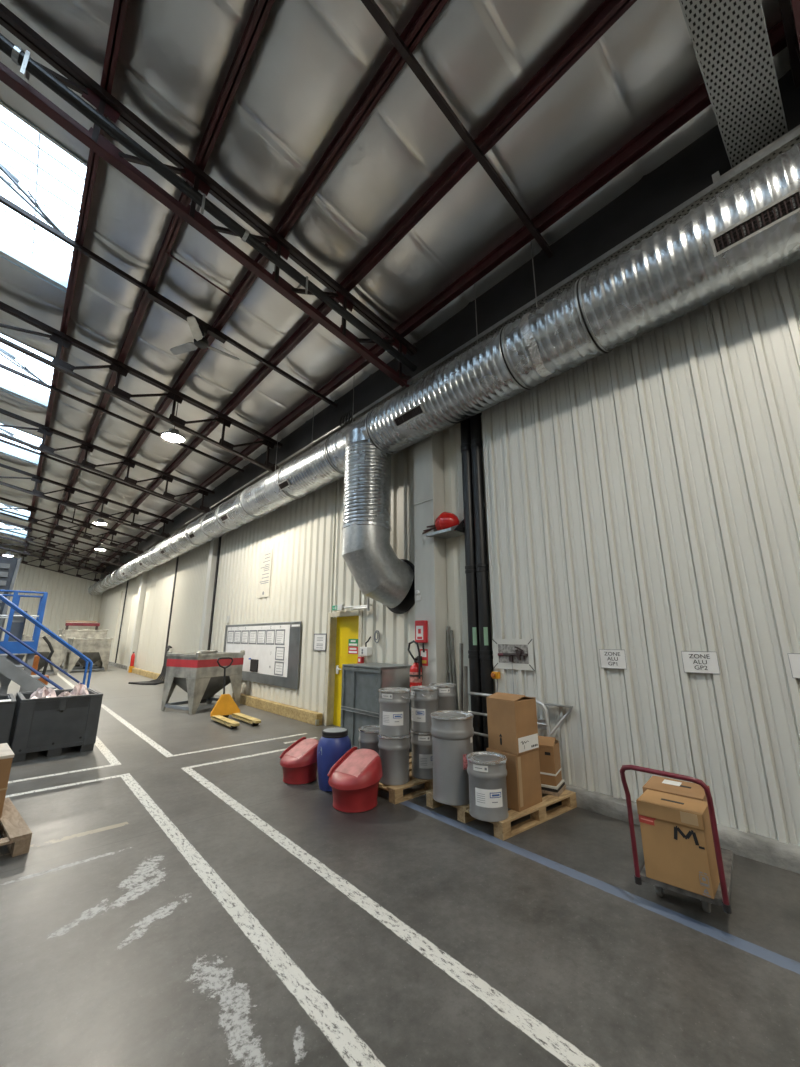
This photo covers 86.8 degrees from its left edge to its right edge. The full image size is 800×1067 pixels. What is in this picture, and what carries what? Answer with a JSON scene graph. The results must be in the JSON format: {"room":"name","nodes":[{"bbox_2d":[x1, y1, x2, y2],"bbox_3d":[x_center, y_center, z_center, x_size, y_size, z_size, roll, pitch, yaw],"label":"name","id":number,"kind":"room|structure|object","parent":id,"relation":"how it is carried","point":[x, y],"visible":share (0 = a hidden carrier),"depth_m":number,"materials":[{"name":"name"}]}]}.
{"room":"factory warehouse","nodes":[
{"label":"factory warehouse","id":0,"kind":"room"},
{"bbox_2d":[0,530,102,640],"bbox_3d":[-26.191,3.394,24.891,14.850,8.200,0.025,12,-18,-40],"label":"wall","id":1,"kind":"structure","parent":0,"point":[68,598],"depth_m":27.92,"materials":[{"name":"white metal"}]},
{"bbox_2d":[98,558,176,673],"bbox_3d":[-14.801,3.933,22.707,0.070,6.120,18.600,12,-18,-40],"label":"wall","id":2,"kind":"structure","parent":0,"point":[160,581],"depth_m":18.85,"materials":[{"name":"white metal"}]},
{"bbox_2d":[0,548,101,581],"bbox_3d":[-23.393,2.105,27.459,7.253,2.436,0.120,12,-18,-40],"label":"roof truss","id":3,"kind":"object","parent":2,"relation":"attached to","point":[21,554],"visible":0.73,"depth_m":28.08,"materials":[{"name":"brown metal"}]},
{"bbox_2d":[0,536,112,574],"bbox_3d":[-20.529,1.349,24.355,7.253,2.436,0.120,12,-18,-40],"label":"roof truss","id":4,"kind":"object","parent":2,"relation":"attached to","point":[25,544],"visible":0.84,"depth_m":24.69,"materials":[{"name":"brown metal"}]},
{"bbox_2d":[0,520,126,565],"bbox_3d":[-17.485,0.544,21.057,7.253,2.436,0.120,12,-18,-40],"label":"roof truss","id":5,"kind":"object","parent":2,"relation":"attached to","point":[51,535],"visible":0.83,"depth_m":21.32,"materials":[{"name":"brown metal"}]},
{"bbox_2d":[0,497,146,554],"bbox_3d":[-14.442,-0.261,17.758,7.253,2.436,0.120,12,-18,-40],"label":"roof truss","id":6,"kind":"object","parent":2,"relation":"attached to","point":[30,508],"visible":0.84,"depth_m":18.09,"materials":[{"name":"brown metal"}]},
{"bbox_2d":[0,463,173,537],"bbox_3d":[-11.398,-1.065,14.459,7.253,2.436,0.120,12,-18,-40],"label":"roof truss","id":7,"kind":"object","parent":2,"relation":"attached to","point":[37,479],"visible":0.86,"depth_m":14.77,"materials":[{"name":"brown metal"}]},
{"bbox_2d":[185,410,353,523],"bbox_3d":[-4.245,-1.257,11.388,0.074,0.248,10.300,12,-18,-40],"label":"conduit","id":8,"kind":"object","parent":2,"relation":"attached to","point":[349,420],"visible":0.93,"depth_m":8.94,"materials":[{"name":"black metal"}]},
{"bbox_2d":[100,69,799,578],"bbox_3d":[-6.580,-0.949,14.550,0.630,0.860,42.700,12,-18,-40],"label":"trim","id":9,"kind":"structure","parent":2,"relation":"attached to","point":[690,171],"depth_m":5.10,"materials":[{"name":"grey metal"}]},
{"bbox_2d":[168,415,495,724],"bbox_3d":[-3.659,0.995,10.660,0.030,6.120,14.540,12,-18,-40],"label":"wall","id":10,"kind":"structure","parent":0,"point":[310,574],"depth_m":8.40,"materials":[{"name":"white metal"}]},
{"bbox_2d":[0,408,214,512],"bbox_3d":[-8.354,-1.870,11.160,7.253,2.436,0.120,12,-18,-40],"label":"roof truss","id":11,"kind":"object","parent":10,"relation":"attached to","point":[43,429],"visible":0.85,"depth_m":11.40,"materials":[{"name":"brown metal"}]},
{"bbox_2d":[0,301,281,471],"bbox_3d":[-5.311,-2.674,7.861,7.253,2.436,0.120,12,-18,-40],"label":"roof truss","id":12,"kind":"object","parent":10,"relation":"attached to","point":[56,336],"visible":0.88,"depth_m":8.00,"materials":[{"name":"brown metal"}]},
{"bbox_2d":[160,403,185,442],"bbox_3d":[-4.611,-2.328,8.685,0.450,0.843,0.450,12,-18,-40],"label":"lamp","id":13,"kind":"object","parent":12,"relation":"hanging from","point":[173,435],"visible":0.98,"depth_m":8.54,"materials":[{"name":"white"}]},
{"bbox_2d":[128,645,171,684],"bbox_3d":[-8.179,4.358,14.068,1.212,1.197,1.239,12,-18,-40],"label":"bundle","id":14,"kind":"object","parent":10,"relation":"hanging from","point":[162,675],"visible":0.92,"depth_m":14.11,"materials":[{"name":"black rubber"}]},
{"bbox_2d":[163,557,178,663],"bbox_3d":[-8.534,2.483,15.918,0.100,5.720,0.100,12,-18,-40],"label":"trim","id":15,"kind":"structure","parent":10,"relation":"attached to","point":[169,623],"depth_m":15.82,"materials":[{"name":"grey metal"}]},
{"bbox_2d":[0,3,416,386],"bbox_3d":[-2.268,-3.479,4.561,7.258,2.436,0.120,12,-18,-40],"label":"roof truss","id":16,"kind":"object","parent":10,"relation":"attached to","point":[79,81],"visible":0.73,"depth_m":4.54,"materials":[{"name":"brown metal"}]},
{"bbox_2d":[0,33,416,371],"bbox_3d":[-2.301,-3.595,4.336,6.680,1.379,0.244,12,-18,-40],"label":"roof beam","id":17,"kind":"structure","parent":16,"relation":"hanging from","point":[22,59],"depth_m":4.25,"materials":[{"name":"metal"}]},
{"bbox_2d":[207,536,221,649],"bbox_3d":[-5.497,1.680,12.626,0.100,5.720,0.100,12,-18,-40],"label":"trim","id":18,"kind":"structure","parent":10,"relation":"attached to","point":[219,543],"depth_m":12.55,"materials":[{"name":"grey metal"}]},
{"bbox_2d":[223,621,301,689],"bbox_3d":[-3.367,2.748,9.790,0.100,1.300,4.070,12,-18,-40],"label":"board","id":19,"kind":"object","parent":10,"relation":"attached to","point":[272,650],"visible":0.99,"depth_m":9.28,"materials":[{"name":"grey metal"}]},
{"bbox_2d":[257,549,272,597],"bbox_3d":[-3.255,0.976,10.160,0.014,1.120,0.670,12,-18,-40],"label":"sign","id":20,"kind":"object","parent":10,"relation":"attached to","point":[263,590],"visible":1,"depth_m":10.14,"materials":[{"name":"white paper"}]},
{"bbox_2d":[313,634,326,650],"bbox_3d":[-1.496,2.026,7.885,0.012,0.310,0.440,12,-18,-40],"label":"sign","id":21,"kind":"object","parent":10,"relation":"attached to","point":[319,642],"visible":1,"depth_m":7.88,"materials":[{"name":"white paper"}]},
{"bbox_2d":[324,610,362,725],"bbox_3d":[-0.896,2.333,7.306,0.240,1.930,1.050,12,-18,-40],"label":"door","id":22,"kind":"structure","parent":10,"relation":"in","point":[344,629],"depth_m":7.49,"materials":[{"name":"yellow paint"}]},
{"bbox_2d":[332,597,371,610],"bbox_3d":[-0.818,1.238,7.225,0.132,0.220,1.021,13,-19,-42],"label":"exit light","id":23,"kind":"object","parent":10,"relation":"attached to","point":[340,607],"visible":0.98,"depth_m":7.11,"materials":[{"name":"white plastic"}]},
{"bbox_2d":[426,519,463,538],"bbox_3d":[0.641,-0.107,5.736,0.338,0.273,0.494,12,-18,-40],"label":"wall shelf","id":24,"kind":"object","parent":10,"relation":"attached to","point":[447,533],"visible":0.76,"depth_m":5.61,"materials":[{"name":"metal"}]},
{"bbox_2d":[422,512,458,533],"bbox_3d":[0.570,-0.121,5.790,0.316,0.316,0.553,12,-18,-40],"label":"helmet","id":25,"kind":"object","parent":24,"relation":"on","point":[445,520],"visible":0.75,"depth_m":5.61,"materials":[{"name":"plastic"}]},
{"bbox_2d":[426,530,463,538],"bbox_3d":[0.640,0.019,5.707,0.320,0.008,0.490,12,-18,-40],"label":"tray","id":26,"kind":"object","parent":24,"relation":"on","point":[445,534],"depth_m":5.67,"materials":[{"name":"metal"}]},
{"bbox_2d":[460,418,483,751],"bbox_3d":[0.960,0.486,5.433,0.292,4.632,0.162,12,-18,-40],"label":"drain pipe","id":27,"kind":"object","parent":10,"relation":"attached to","point":[469,532],"visible":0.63,"depth_m":5.29,"materials":[{"name":"black metal"}]},
{"bbox_2d":[470,412,493,750],"bbox_3d":[1.072,0.456,5.312,0.292,4.632,0.162,12,-18,-40],"label":"drain pipe","id":28,"kind":"object","parent":10,"relation":"attached to","point":[485,641],"visible":0.89,"depth_m":5.21,"materials":[{"name":"black metal"}]},
{"bbox_2d":[0,0,792,569],"bbox_3d":[-11.993,-2.876,10.094,14.920,1.394,42.800,12,-18,-40],"label":"ceiling","id":29,"kind":"structure","parent":0,"point":[310,63],"depth_m":4.62,"materials":[{"name":"metal"}]},
{"bbox_2d":[0,503,29,522],"bbox_3d":[-17.849,-1.223,19.099,1.905,0.712,2.470,12,-18,-40],"label":"window","id":30,"kind":"structure","parent":29,"relation":"attached to","point":[17,511],"depth_m":20.04,"materials":[{"name":"white"}]},
{"bbox_2d":[0,423,41,465],"bbox_3d":[-11.528,-2.893,12.248,1.905,0.712,2.570,12,-18,-40],"label":"window","id":31,"kind":"structure","parent":29,"relation":"attached to","point":[6,448],"depth_m":13.28,"materials":[{"name":"white glass"}]},
{"bbox_2d":[0,332,53,408],"bbox_3d":[-8.381,-3.725,8.837,1.905,0.712,2.560,12,-18,-40],"label":"window","id":32,"kind":"structure","parent":29,"relation":"attached to","point":[9,384],"depth_m":9.82,"materials":[{"name":"white glass"}]},
{"bbox_2d":[0,101,86,291],"bbox_3d":[-5.181,-4.571,5.368,1.905,0.712,2.550,12,-18,-40],"label":"window","id":33,"kind":"structure","parent":29,"relation":"attached to","point":[8,246],"depth_m":5.93,"materials":[{"name":"white glass"}]},
{"bbox_2d":[0,509,135,547],"bbox_3d":[-15.933,-0.411,19.476,7.211,1.355,0.055,12,-18,-40],"label":"rafter","id":34,"kind":"object","parent":29,"relation":"attached to","point":[0,509],"visible":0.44,"depth_m":19.81,"materials":[{"name":"brown metal"}]},
{"bbox_2d":[25,0,127,550],"bbox_3d":[-9.973,-2.553,11.844,0.090,0.170,42.550,12,-18,-40],"label":"beam","id":35,"kind":"structure","parent":29,"relation":"attached to","point":[119,10],"depth_m":5.09,"materials":[{"name":"red metal"}]},
{"bbox_2d":[0,363,243,472],"bbox_3d":[-6.802,-2.825,9.579,7.211,1.355,0.055,12,-18,-40],"label":"rafter","id":36,"kind":"object","parent":29,"relation":"attached to","point":[2,366],"visible":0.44,"depth_m":9.62,"materials":[{"name":"brown metal"}]},
{"bbox_2d":[41,0,273,556],"bbox_3d":[-9.310,-2.257,12.384,0.090,0.170,42.550,12,-18,-40],"label":"beam","id":37,"kind":"structure","parent":29,"relation":"attached to","point":[261,9],"depth_m":4.51,"materials":[{"name":"red metal"}]},
{"bbox_2d":[147,291,239,359],"bbox_3d":[-3.229,-3.230,6.676,1.081,0.520,1.032,0,-14,2],"label":"ceiling fan","id":38,"kind":"object","parent":29,"relation":"hanging from","point":[198,329],"visible":1,"depth_m":6.66,"materials":[{"name":"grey metal"}]},
{"bbox_2d":[60,0,447,561],"bbox_3d":[-8.573,-1.927,12.983,0.090,0.170,42.550,12,-18,-40],"label":"beam","id":39,"kind":"structure","parent":29,"relation":"attached to","point":[427,12],"depth_m":4.50,"materials":[{"name":"red metal"}]},
{"bbox_2d":[0,481,158,531],"bbox_3d":[-12.889,-1.216,16.177,7.211,1.355,0.055,12,-18,-40],"label":"rafter","id":40,"kind":"object","parent":39,"relation":"attached to","point":[0,481],"visible":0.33,"depth_m":16.66,"materials":[{"name":"brown metal"}]},
{"bbox_2d":[0,439,191,508],"bbox_3d":[-9.845,-2.020,12.878,7.211,1.355,0.055,12,-18,-40],"label":"rafter","id":41,"kind":"object","parent":39,"relation":"attached to","point":[1,440],"visible":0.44,"depth_m":12.85,"materials":[{"name":"brown metal"}]},
{"bbox_2d":[0,195,336,407],"bbox_3d":[-3.758,-3.629,6.281,7.211,1.355,0.055,12,-18,-40],"label":"rafter","id":42,"kind":"object","parent":39,"relation":"attached to","point":[3,200],"visible":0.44,"depth_m":6.13,"materials":[{"name":"brown metal"}]},
{"bbox_2d":[361,0,552,257],"bbox_3d":[-0.714,-4.434,2.982,7.211,1.355,0.055,12,-18,-40],"label":"rafter","id":43,"kind":"object","parent":39,"relation":"attached to","point":[372,7],"visible":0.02,"depth_m":3.93,"materials":[{"name":"brown metal"}]},
{"bbox_2d":[78,0,636,565],"bbox_3d":[-7.829,-1.594,13.589,0.090,0.170,42.550,12,-18,-40],"label":"beam","id":44,"kind":"structure","parent":29,"relation":"attached to","point":[608,12],"depth_m":4.42,"materials":[{"name":"red metal"}]},
{"bbox_2d":[96,11,792,569],"bbox_3d":[-7.062,-1.251,14.213,0.090,0.170,42.550,12,-18,-40],"label":"beam","id":45,"kind":"structure","parent":29,"relation":"attached to","point":[696,101],"depth_m":4.81,"materials":[{"name":"red metal"}]},
{"bbox_2d":[474,284,477,342],"bbox_3d":[1.002,-2.823,5.553,0.012,1.118,0.010,12,-18,-40],"label":"rod","id":46,"kind":"object","parent":29,"relation":"hanging from","point":[474,284],"visible":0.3,"depth_m":5.57,"materials":[{"name":"metal"}]},
{"bbox_2d":[88,143,799,613],"bbox_3d":[-6.800,1.349,13.579,1.184,3.150,42.204,12,-18,-40],"label":"ventilation duct","id":47,"kind":"object","parent":46,"relation":"hanging from","point":[749,231],"visible":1,"depth_m":4.49,"materials":[{"name":"metal"}]},
{"bbox_2d":[392,403,425,427],"bbox_3d":[0.117,-1.584,5.691,0.111,0.136,0.560,12,-18,-40],"label":"grille","id":48,"kind":"object","parent":47,"relation":"attached to","point":[415,412],"depth_m":5.68,"materials":[{"name":"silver metal"}]},
{"bbox_2d":[709,188,799,256],"bbox_3d":[2.559,-2.229,3.043,0.111,0.136,0.520,12,-18,-40],"label":"grille","id":49,"kind":"object","parent":47,"relation":"attached to","point":[779,211],"depth_m":3.04,"materials":[{"name":"silver metal"}]},
{"bbox_2d":[0,661,799,1066],"bbox_3d":[-11.997,3.634,8.572,15.000,0.001,42.900,12,-18,-40],"label":"floor","id":50,"kind":"structure","parent":0,"point":[174,900],"depth_m":2.26,"materials":[{"name":"concrete"}]},
{"bbox_2d":[0,694,16,743],"bbox_3d":[-5.481,2.468,5.293,0.866,0.712,1.008,13,-19,-42],"label":"box","id":51,"kind":"object","parent":50,"relation":"on","point":[7,709],"visible":0.79,"depth_m":5.23,"materials":[{"name":"grey plastic"}]},
{"bbox_2d":[0,556,21,640],"bbox_3d":[-10.846,2.220,9.993,2.310,3.422,1.480,12,-18,-40],"label":"machine","id":52,"kind":"object","parent":50,"relation":"on","point":[9,566],"visible":0.81,"depth_m":10.40,"materials":[{"name":"metal"}]},
{"bbox_2d":[0,654,24,693],"bbox_3d":[-8.354,3.148,8.941,0.450,1.120,0.600,12,-18,-40],"label":"chute","id":53,"kind":"object","parent":50,"relation":"on","point":[4,681],"visible":0.4,"depth_m":8.86,"materials":[{"name":"grey paint"}]},
{"bbox_2d":[0,797,31,856],"bbox_3d":[-3.312,2.231,3.080,1.050,0.125,0.800,-12,-18,40],"label":"wooden pallet","id":54,"kind":"object","parent":50,"relation":"on","point":[16,834],"visible":0.99,"depth_m":3.10,"materials":[{"name":"brown wood"}]},
{"bbox_2d":[0,743,14,817],"bbox_3d":[-3.519,1.991,3.317,0.557,0.452,0.619,-13,-18,42],"label":"cardboard box","id":55,"kind":"object","parent":54,"relation":"on","point":[6,754],"visible":1,"depth_m":3.35,"materials":[{"name":"brown cardboard"}]},
{"bbox_2d":[20,634,64,674],"bbox_3d":[-14.619,4.908,17.137,1.310,1.585,1.260,13,-19,-42],"label":"hopper","id":56,"kind":"object","parent":50,"relation":"on","point":[43,649],"visible":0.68,"depth_m":16.94,"materials":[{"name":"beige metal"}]},
{"bbox_2d":[0,590,92,691],"bbox_3d":[-8.354,1.973,8.312,3.762,3.349,2.726,12,-18,-40],"label":"staircase","id":57,"kind":"structure","parent":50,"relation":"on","point":[27,682],"depth_m":8.27,"materials":[{"name":"blue metal"}]},
{"bbox_2d":[8,611,26,640],"bbox_3d":[-8.386,2.020,9.253,0.250,0.640,0.205,12,-18,-40],"label":"control panel","id":58,"kind":"object","parent":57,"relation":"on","point":[18,623],"visible":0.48,"depth_m":9.19,"materials":[{"name":"metal"}]},
{"bbox_2d":[8,688,102,762],"bbox_3d":[-4.793,2.601,5.867,0.866,0.727,1.008,13,-19,-42],"label":"storage bin","id":59,"kind":"object","parent":50,"relation":"on","point":[49,725],"visible":0.9,"depth_m":5.52,"materials":[{"name":"grey plastic"}]},
{"bbox_2d":[30,686,56,698],"bbox_3d":[-4.851,2.281,5.716,0.307,0.422,0.548,12,-18,-40],"label":"plastic film","id":60,"kind":"object","parent":59,"relation":"in","point":[43,692],"visible":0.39,"depth_m":5.66,"materials":[{"name":"plastic"}]},
{"bbox_2d":[58,629,107,668],"bbox_3d":[-15.303,5.521,20.240,1.810,1.865,1.260,13,-19,-42],"label":"hopper","id":61,"kind":"object","parent":50,"relation":"on","point":[80,633],"visible":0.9,"depth_m":19.88,"materials":[{"name":"silver metal"}]},
{"bbox_2d":[63,637,112,672],"bbox_3d":[-13.962,5.401,18.904,1.260,1.465,1.480,-13,-19,43],"label":"hopper","id":62,"kind":"object","parent":50,"relation":"on","point":[96,650],"visible":0.93,"depth_m":18.66,"materials":[{"name":"silver metal"}]},
{"bbox_2d":[127,551,148,670],"bbox_3d":[-12.015,3.326,19.585,0.260,5.820,0.450,12,-18,-40],"label":"pillar","id":63,"kind":"structure","parent":50,"relation":"on","point":[143,580],"depth_m":19.31,"materials":[{"name":"metal"}]},
{"bbox_2d":[161,650,244,714],"bbox_3d":[-4.268,3.174,9.225,1.040,1.205,1.240,-7,-15,27],"label":"hopper","id":64,"kind":"object","parent":50,"relation":"on","point":[199,674],"visible":0.99,"depth_m":8.88,"materials":[{"name":"silver metal"}]},
{"bbox_2d":[198,508,218,650],"bbox_3d":[-5.716,1.665,12.774,0.240,5.820,0.300,12,-18,-40],"label":"pillar","id":65,"kind":"structure","parent":50,"relation":"on","point":[213,550],"depth_m":12.61,"materials":[{"name":"metal"}]},
{"bbox_2d":[210,657,260,728],"bbox_3d":[-2.998,2.854,7.704,0.540,1.106,1.316,12,-18,-40],"label":"truck","id":66,"kind":"object","parent":50,"relation":"on","point":[225,706],"visible":1,"depth_m":7.83,"materials":[{"name":"yellow metal"}]},
{"bbox_2d":[232,693,322,725],"bbox_3d":[-2.689,3.584,8.764,0.124,0.190,3.864,12,-18,-40],"label":"timber beam","id":67,"kind":"structure","parent":50,"relation":"on","point":[300,714],"depth_m":8.25,"materials":[{"name":"wood"}]},
{"bbox_2d":[279,737,318,784],"bbox_3d":[-1.083,2.473,4.618,0.442,0.384,0.442,-11,-18,39],"label":"tub","id":68,"kind":"object","parent":50,"relation":"on","point":[298,762],"visible":0.92,"depth_m":4.48,"materials":[{"name":"red plastic"}]},
{"bbox_2d":[317,727,350,791],"bbox_3d":[-0.686,2.336,4.396,0.356,0.546,0.356,12,-18,-40],"label":"drum","id":69,"kind":"object","parent":50,"relation":"on","point":[334,742],"visible":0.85,"depth_m":4.28,"materials":[{"name":"blue plastic"}]},
{"bbox_2d":[327,747,382,812],"bbox_3d":[-0.413,2.281,3.942,0.504,0.438,0.504,-10,-17,35],"label":"tub","id":70,"kind":"object","parent":50,"relation":"on","point":[354,779],"visible":1,"depth_m":3.79,"materials":[{"name":"red plastic"}]},
{"bbox_2d":[340,663,411,750],"bbox_3d":[-0.315,2.411,5.894,0.642,1.110,0.880,12,-18,-40],"label":"container","id":71,"kind":"object","parent":50,"relation":"on","point":[361,682],"visible":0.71,"depth_m":5.72,"materials":[{"name":"grey metal"}]},
{"bbox_2d":[378,752,432,803],"bbox_3d":[0.059,2.592,4.551,1.050,0.120,0.860,12,-18,-40],"label":"wooden pallet","id":72,"kind":"object","parent":50,"relation":"on","point":[396,796],"visible":0.17,"depth_m":4.06,"materials":[{"name":"brown wood"}]},
{"bbox_2d":[358,725,378,753],"bbox_3d":[-0.292,2.292,4.480,0.304,0.431,0.304,-1,-14,3],"label":"drum","id":73,"kind":"object","parent":72,"relation":"on","point":[368,734],"visible":0.44,"depth_m":4.39,"materials":[{"name":"silver metal"}]},
{"bbox_2d":[378,732,410,784],"bbox_3d":[-0.059,2.230,4.226,0.330,0.431,0.330,12,-18,-40],"label":"drum","id":74,"kind":"object","parent":72,"relation":"on","point":[393,750],"visible":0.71,"depth_m":4.10,"materials":[{"name":"silver metal"}]},
{"bbox_2d":[378,687,409,735],"bbox_3d":[-0.059,1.815,4.328,0.329,0.421,0.329,1,-14,-5],"label":"drum","id":75,"kind":"object","parent":74,"relation":"on","point":[394,702],"visible":1,"depth_m":4.21,"materials":[{"name":"silver metal"}]},
{"bbox_2d":[410,729,432,778],"bbox_3d":[0.262,2.269,4.388,0.309,0.431,0.309,12,-18,-40],"label":"drum","id":76,"kind":"object","parent":72,"relation":"on","point":[422,755],"visible":0.61,"depth_m":4.27,"materials":[{"name":"silver metal"}]},
{"bbox_2d":[410,686,438,731],"bbox_3d":[0.262,1.855,4.489,0.309,0.421,0.325,12,-18,-40],"label":"drum","id":77,"kind":"object","parent":76,"relation":"on","point":[424,699],"visible":0.94,"depth_m":4.38,"materials":[{"name":"silver metal"}]},
{"bbox_3d":[0.484,2.339,4.672,0.309,0.431,0.336,12,-18,-40],"label":"drum","id":78,"kind":"object","parent":72,"relation":"on","visible":0},
{"bbox_2d":[429,683,455,710],"bbox_3d":[0.484,1.924,4.774,0.309,0.421,0.309,12,-18,-40],"label":"drum","id":79,"kind":"object","parent":78,"relation":"on","point":[446,692],"visible":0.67,"depth_m":4.67,"materials":[{"name":"silver metal"}]},
{"bbox_2d":[413,370,448,685],"bbox_3d":[0.443,-0.076,6.060,0.325,6.020,0.410,12,-18,-40],"label":"pillar","id":80,"kind":"structure","parent":50,"relation":"on","point":[429,490],"depth_m":5.83,"materials":[{"name":"metal"}]},
{"bbox_2d":[408,640,422,691],"bbox_3d":[0.212,1.731,5.521,0.176,0.654,0.252,12,-18,-40],"label":"fire extinguisher","id":81,"kind":"object","parent":80,"relation":"attached to","point":[416,670],"visible":0.84,"depth_m":5.45,"materials":[{"name":"red metal"}]},
{"bbox_2d":[415,620,427,651],"bbox_3d":[0.282,1.366,5.616,0.064,0.411,0.190,12,-18,-40],"label":"alarm box","id":82,"kind":"object","parent":80,"relation":"attached to","point":[421,626],"visible":0.96,"depth_m":5.59,"materials":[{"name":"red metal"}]},
{"bbox_2d":[450,630,458,710],"bbox_3d":[0.687,1.996,5.186,0.048,1.588,0.350,1,-14,-6],"label":"metal bar","id":83,"kind":"object","parent":50,"relation":"on","point":[451,631],"visible":0.5,"depth_m":5.32,"materials":[{"name":"grey metal"}]},
{"bbox_2d":[459,643,462,710],"bbox_3d":[0.715,2.017,4.933,0.026,1.423,0.148,-11,-18,38],"label":"metal bar","id":84,"kind":"object","parent":50,"relation":"on","point":[461,644],"visible":0.64,"depth_m":5.01,"materials":[{"name":"metal"}]},
{"bbox_2d":[464,666,467,711],"bbox_3d":[0.757,2.127,4.835,0.029,1.163,0.120,-10,-17,35],"label":"metal bar","id":85,"kind":"object","parent":50,"relation":"on","point":[465,667],"visible":0.36,"depth_m":4.92,"materials":[{"name":"metal"}]},
{"bbox_2d":[426,789,576,840],"bbox_3d":[0.922,2.423,3.857,1.050,0.120,0.870,11,-17,-37],"label":"wooden pallet","id":86,"kind":"object","parent":50,"relation":"on","point":[503,830],"visible":0.42,"depth_m":3.53,"materials":[{"name":"brown wood"}]},
{"bbox_2d":[430,710,473,805],"bbox_3d":[0.476,1.994,3.809,0.401,0.691,0.401,12,-18,-40],"label":"drum","id":87,"kind":"object","parent":86,"relation":"on","point":[452,731],"visible":0.95,"depth_m":3.67,"materials":[{"name":"silver metal"}]},
{"bbox_2d":[466,751,508,821],"bbox_3d":[0.711,2.042,3.434,0.330,0.421,0.330,12,-18,-40],"label":"drum","id":88,"kind":"object","parent":86,"relation":"on","point":[487,771],"visible":1,"depth_m":3.32,"materials":[{"name":"silver metal"}]},
{"bbox_2d":[486,748,541,811],"bbox_3d":[0.994,2.103,3.689,0.345,0.420,0.312,12,-18,-39],"label":"cardboard box","id":89,"kind":"object","parent":86,"relation":"on","point":[523,779],"visible":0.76,"depth_m":3.54,"materials":[{"name":"brown cardboard"}]},
{"bbox_2d":[486,692,538,754],"bbox_3d":[1.006,1.674,3.783,0.332,0.454,0.308,12,-18,-39],"label":"cardboard box","id":90,"kind":"object","parent":89,"relation":"on","point":[511,718],"visible":1,"depth_m":3.68,"materials":[{"name":"brown cardboard"}]},
{"bbox_2d":[541,779,565,796],"bbox_3d":[1.392,2.338,3.921,0.220,0.075,0.270,-9,-16,33],"label":"slabs","id":91,"kind":"object","parent":86,"relation":"on","point":[557,790],"visible":0.52,"depth_m":3.81,"materials":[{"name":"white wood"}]},
{"bbox_2d":[538,736,561,785],"bbox_3d":[1.387,2.112,3.966,0.181,0.382,0.241,-8,-16,31],"label":"cardboard box","id":92,"kind":"object","parent":91,"relation":"on","point":[549,751],"visible":0.77,"depth_m":3.87,"materials":[{"name":"brown cardboard"}]},
{"bbox_2d":[468,691,572,736],"bbox_3d":[1.215,2.183,4.457,0.072,0.872,1.317,12,-18,-40],"label":"tube rack","id":93,"kind":"object","parent":50,"relation":"on","point":[542,724],"visible":0.41,"depth_m":4.23,"materials":[{"name":"metal"}]},
{"bbox_2d":[620,765,733,913],"bbox_3d":[1.735,1.792,2.617,0.452,0.759,0.778,-11,-17,38],"label":"trolley","id":94,"kind":"object","parent":50,"relation":"on","point":[724,857],"visible":0.56,"depth_m":2.37,"materials":[{"name":"red metal"}]},
{"bbox_2d":[642,775,709,801],"bbox_3d":[1.786,1.829,2.690,0.324,0.401,0.308,-12,-18,40],"label":"carton","id":95,"kind":"object","parent":94,"relation":"on","point":[695,791],"visible":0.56,"depth_m":2.71,"materials":[{"name":"brown cardboard"}]},
{"bbox_2d":[636,789,719,898],"bbox_3d":[1.610,1.773,2.452,0.326,0.396,0.252,-12,-18,41],"label":"carton","id":96,"kind":"object","parent":94,"relation":"on","point":[676,831],"visible":0.94,"depth_m":2.37,"materials":[{"name":"beige cardboard"}]},
{"bbox_2d":[482,150,799,845],"bbox_3d":[4.470,-1.177,1.965,0.488,6.020,9.660,12,-18,-40],"label":"wall","id":97,"kind":"structure","parent":0,"point":[643,497],"depth_m":3.73,"materials":[{"name":"white metal"}]},
{"bbox_2d":[492,639,534,691],"bbox_3d":[1.238,1.502,4.633,0.036,0.678,0.526,12,-18,-40],"label":"hatch","id":98,"kind":"object","parent":97,"relation":"attached to","point":[516,654],"visible":0.96,"depth_m":4.66,"materials":[{"name":"white metal"}]},
{"bbox_2d":[599,649,626,668],"bbox_3d":[1.963,1.157,3.899,0.006,0.170,0.230,12,-18,-40],"label":"sign","id":99,"kind":"object","parent":97,"relation":"attached to","point":[609,658],"visible":1,"depth_m":3.90,"materials":[{"name":"white paper"}]},
{"bbox_2d":[542,784,799,873],"bbox_3d":[4.266,1.731,1.054,0.141,0.138,9.640,12,-18,-40],"label":"baseboard","id":100,"kind":"structure","parent":97,"relation":"attached to","point":[760,848],"depth_m":3.02,"materials":[{"name":"concrete"}]},
{"bbox_2d":[681,651,719,673],"bbox_3d":[2.418,1.037,3.405,0.006,0.170,0.245,12,-18,-40],"label":"sign","id":101,"kind":"object","parent":97,"relation":"attached to","point":[706,662],"visible":1,"depth_m":3.40,"materials":[{"name":"white paper"}]},
{"bbox_2d":[778,0,799,87],"bbox_3d":[0.775,-4.284,1.262,7.258,2.436,0.120,12,-18,-40],"label":"roof truss","id":102,"kind":"object","parent":97,"relation":"attached to","point":[791,24],"visible":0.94,"depth_m":3.17,"materials":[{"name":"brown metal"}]},
{"bbox_2d":[353,128,799,419],"bbox_3d":[3.272,-3.095,3.221,0.270,0.060,12.000,12,-18,-40],"label":"cable tray","id":103,"kind":"object","parent":102,"relation":"attached to","point":[794,135],"visible":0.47,"depth_m":4.17,"materials":[{"name":"grey metal"}]},
{"bbox_2d":[679,0,799,188],"bbox_3d":[1.815,-3.746,2.454,3.511,0.742,0.805,12,-18,-40],"label":"cable tray","id":104,"kind":"object","parent":102,"relation":"attached to","point":[730,39],"visible":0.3,"depth_m":3.13,"materials":[{"name":"silver metal"}]},
{"bbox_2d":[787,653,799,677],"bbox_3d":[2.857,0.921,2.930,0.006,0.170,0.230,12,-18,-40],"label":"sign","id":105,"kind":"object","parent":97,"relation":"attached to","point":[794,658],"visible":1,"depth_m":2.99,"materials":[{"name":"white paper"}]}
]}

